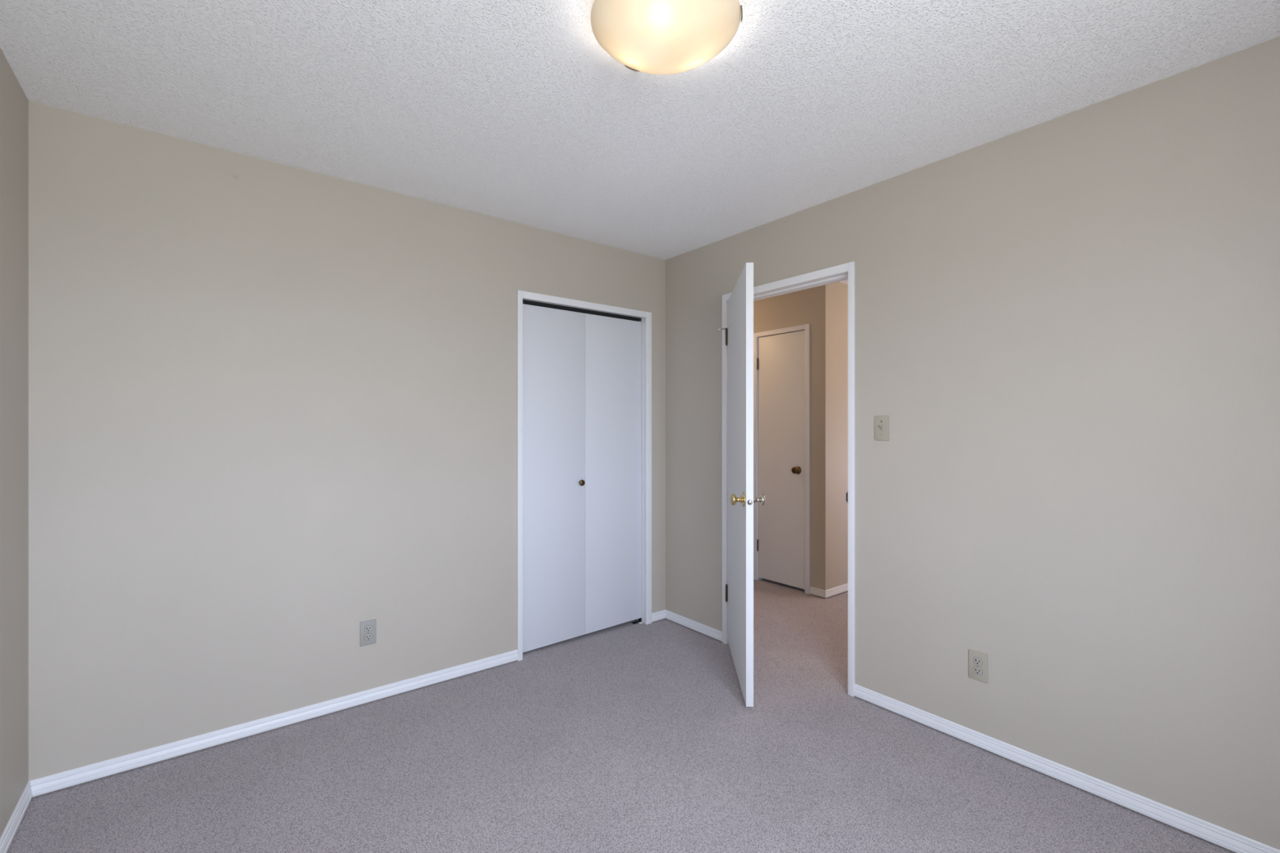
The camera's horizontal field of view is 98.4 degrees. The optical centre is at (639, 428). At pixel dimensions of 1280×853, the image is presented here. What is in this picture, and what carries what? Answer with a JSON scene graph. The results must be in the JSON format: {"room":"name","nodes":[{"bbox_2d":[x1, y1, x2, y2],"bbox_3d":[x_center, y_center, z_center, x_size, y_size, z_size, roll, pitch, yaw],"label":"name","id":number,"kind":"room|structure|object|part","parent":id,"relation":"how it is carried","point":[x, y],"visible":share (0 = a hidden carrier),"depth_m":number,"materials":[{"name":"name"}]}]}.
{"room":"empty bedroom","nodes":[
{"label":"empty bedroom","id":0,"kind":"room"},
{"bbox_2d":[0,47,28,837],"bbox_3d":[-1.169,0.074,0.614,0.115,2.440,3.495,0,0,-38],"label":"wall","id":1,"kind":"structure","parent":0,"point":[14,103],"depth_m":1.77,"materials":[{"name":"beige paint"}]},
{"bbox_2d":[0,781,32,852],"bbox_3d":[-1.083,1.259,0.608,0.012,0.054,3.380,0,0,-38],"label":"baseboard","id":2,"kind":"structure","parent":1,"relation":"attached to","point":[9,833],"depth_m":1.77,"materials":[{"name":"white paint"}]},
{"bbox_2d":[28,100,665,797],"bbox_3d":[-1.017,0.074,2.889,2.946,2.440,0.115,0,0,-38],"label":"wall","id":3,"kind":"structure","parent":0,"point":[272,406],"depth_m":2.33,"materials":[{"name":"beige paint"}]},
{"bbox_2d":[30,609,665,796],"bbox_3d":[-0.977,1.259,2.839,2.946,0.054,0.012,0,0,-38],"label":"baseboard","id":4,"kind":"structure","parent":3,"relation":"attached to","point":[66,779],"depth_m":2.32,"materials":[{"name":"white paint"}]},
{"bbox_2d":[360,619,376,646],"bbox_3d":[-1.280,0.964,2.603,0.070,0.115,0.007,0,0,-38],"label":"wall outlet","id":5,"kind":"object","parent":3,"relation":"attached to","point":[367,628],"visible":1,"depth_m":2.60,"materials":[{"name":"grey plastic"}]},
{"bbox_2d":[364,633,372,640],"bbox_3d":[-1.279,0.984,2.601,0.036,0.030,0.003,0,0,-38],"label":"receptacle","id":6,"kind":"object","parent":5,"relation":"attached to","point":[367,637],"depth_m":2.60,"materials":[{"name":"plastic"}]},
{"bbox_2d":[364,625,372,632],"bbox_3d":[-1.279,0.945,2.601,0.034,0.029,0.002,0,0,-38],"label":"receptacle","id":7,"kind":"object","parent":5,"relation":"attached to","point":[367,628],"depth_m":2.60,"materials":[{"name":"plastic"}]},
{"bbox_2d":[522,303,641,653],"bbox_3d":[-0.339,0.275,3.410,0.889,2.009,0.059,0,0,-38],"label":"door","id":8,"kind":"structure","parent":3,"relation":"in","point":[582,372],"depth_m":3.38,"materials":[{"name":"white paint"}]},
{"bbox_3d":[-0.522,0.284,3.284,0.445,1.991,0.030,0,0,-38],"label":"panel","id":9,"kind":"part","parent":8,"relation":"part of","materials":[{"name":"white paint"}]},
{"bbox_3d":[-0.357,0.332,3.377,0.037,0.037,0.029,0,0,-38],"label":"knob","id":10,"kind":"part","parent":8,"relation":"part of","materials":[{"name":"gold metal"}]},
{"bbox_3d":[-0.173,0.281,3.560,0.443,1.983,0.030,0,0,-38],"label":"panel","id":11,"kind":"part","parent":8,"relation":"part of","materials":[{"name":"white paint"}]},
{"bbox_2d":[516,289,651,661],"bbox_3d":[-0.339,0.263,3.417,0.965,2.063,0.127,0,0,-38],"label":"door frame","id":12,"kind":"structure","parent":3,"relation":"attached to","point":[522,297],"depth_m":3.49,"materials":[{"name":"white paint"}]},
{"bbox_2d":[6,578,1234,852],"bbox_3d":[0.696,1.344,2.940,5.926,0.100,5.060,0,0,-38],"label":"floor","id":13,"kind":"structure","parent":0,"point":[628,737],"depth_m":2.06,"materials":[{"name":"grey carpet"}]},
{"bbox_2d":[0,0,1279,284],"bbox_3d":[0.696,-1.196,2.940,5.926,0.100,5.060,0,0,-38],"label":"ceiling","id":14,"kind":"structure","parent":0,"point":[516,111],"depth_m":1.86,"materials":[{"name":"white paint"}]},
{"bbox_2d":[591,0,742,74],"bbox_3d":[0.068,-1.087,1.523,0.411,0.118,0.414,0,0,-38],"label":"ceiling light","id":15,"kind":"object","parent":14,"relation":"attached to","point":[655,37],"visible":1,"depth_m":1.47,"materials":[{"name":"white glass"}]},
{"bbox_2d":[753,282,834,598],"bbox_3d":[0.877,0.074,4.971,0.115,2.440,1.869,0,0,-38],"label":"wall","id":16,"kind":"structure","parent":0,"point":[813,306],"depth_m":4.26,"materials":[{"name":"beige paint"}]},
{"bbox_2d":[756,330,804,589],"bbox_3d":[1.144,0.248,4.526,0.092,2.044,0.478,0,0,-38],"label":"door","id":17,"kind":"structure","parent":16,"relation":"in","point":[780,365],"depth_m":4.52,"materials":[{"name":"white paint"}]},
{"bbox_3d":[1.236,0.332,4.382,0.058,0.064,0.064,0,0,-38],"label":"knob","id":18,"kind":"part","parent":17,"relation":"part of","materials":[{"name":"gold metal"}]},
{"bbox_2d":[753,324,809,594],"bbox_3d":[1.193,0.239,4.562,0.127,2.110,0.563,0,0,-38],"label":"door frame","id":19,"kind":"structure","parent":16,"relation":"attached to","point":[806,327],"depth_m":4.40,"materials":[{"name":"white paint"}]},
{"bbox_2d":[809,583,848,598],"bbox_3d":[1.420,1.259,5.393,1.516,0.054,1.882,0,0,-38],"label":"baseboard","id":20,"kind":"structure","parent":16,"relation":"attached to","point":[842,588],"depth_m":4.26,"materials":[{"name":"white paint"}]},
{"bbox_2d":[834,281,848,587],"bbox_3d":[2.010,0.074,4.750,1.388,2.440,0.115,0,0,-38],"label":"wall","id":21,"kind":"structure","parent":0,"point":[841,290],"depth_m":4.33,"materials":[{"name":"beige paint"}]},
{"bbox_2d":[665,36,1279,852],"bbox_3d":[0.818,0.074,3.037,0.115,2.440,4.830,0,0,-38],"label":"wall","id":22,"kind":"structure","parent":0,"point":[1067,326],"depth_m":2.00,"materials":[{"name":"beige paint"}]},
{"bbox_2d":[718,262,764,706],"bbox_3d":[0.522,0.257,2.921,0.159,2.030,0.819,0,0,3],"label":"door","id":23,"kind":"structure","parent":22,"relation":"in","point":[740,330],"depth_m":2.67,"materials":[{"name":"white paint"}]},
{"bbox_3d":[0.457,0.334,2.588,0.062,0.067,0.067,0,0,3],"label":"knob","id":24,"kind":"part","parent":23,"relation":"part of","materials":[{"name":"gold metal"}]},
{"bbox_3d":[0.521,0.257,2.910,0.034,2.030,0.775,0,0,3],"label":"panel","id":25,"kind":"part","parent":23,"relation":"part of","materials":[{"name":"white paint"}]},
{"bbox_3d":[0.553,0.334,2.583,0.062,0.067,0.067,0,0,3],"label":"knob","id":26,"kind":"part","parent":23,"relation":"part of","materials":[{"name":"silver metal"}]},
{"bbox_2d":[722,261,854,697],"bbox_3d":[0.816,0.244,3.039,0.139,2.099,0.895,0,0,-38],"label":"door frame","id":27,"kind":"structure","parent":22,"relation":"attached to","point":[846,271],"depth_m":2.82,"materials":[{"name":"white paint"}]},
{"bbox_3d":[1.021,0.335,2.700,0.040,0.058,0.007,0,0,-38],"label":"strike plate","id":28,"kind":"part","parent":27,"relation":"part of","materials":[{"name":"metal"}]},
{"bbox_2d":[874,415,889,440],"bbox_3d":[1.113,-0.002,2.553,0.022,0.115,0.070,0,0,-38],"label":"light switch","id":29,"kind":"object","parent":22,"relation":"attached to","point":[882,423],"visible":1,"depth_m":2.55,"materials":[{"name":"beige plastic"}]},
{"bbox_2d":[665,609,1279,852],"bbox_3d":[1.218,1.259,2.429,0.012,0.054,3.380,0,0,-38],"label":"baseboard","id":30,"kind":"structure","parent":22,"relation":"attached to","point":[1224,837],"depth_m":2.01,"materials":[{"name":"white paint"}]},
{"bbox_2d":[968,648,987,683],"bbox_3d":[1.370,0.964,2.240,0.007,0.115,0.070,0,0,-38],"label":"wall outlet","id":31,"kind":"object","parent":22,"relation":"attached to","point":[978,661],"visible":1,"depth_m":2.23,"materials":[{"name":"beige plastic"}]},
{"bbox_2d":[973,666,982,675],"bbox_3d":[1.369,0.984,2.238,0.003,0.030,0.036,0,0,-38],"label":"receptacle","id":32,"kind":"object","parent":31,"relation":"attached to","point":[977,671],"depth_m":2.24,"materials":[{"name":"plastic"}]},
{"bbox_2d":[973,657,982,666],"bbox_3d":[1.369,0.945,2.238,0.003,0.030,0.036,0,0,-38],"label":"receptacle","id":33,"kind":"object","parent":31,"relation":"attached to","point":[977,661],"depth_m":2.24,"materials":[{"name":"plastic"}]}
]}

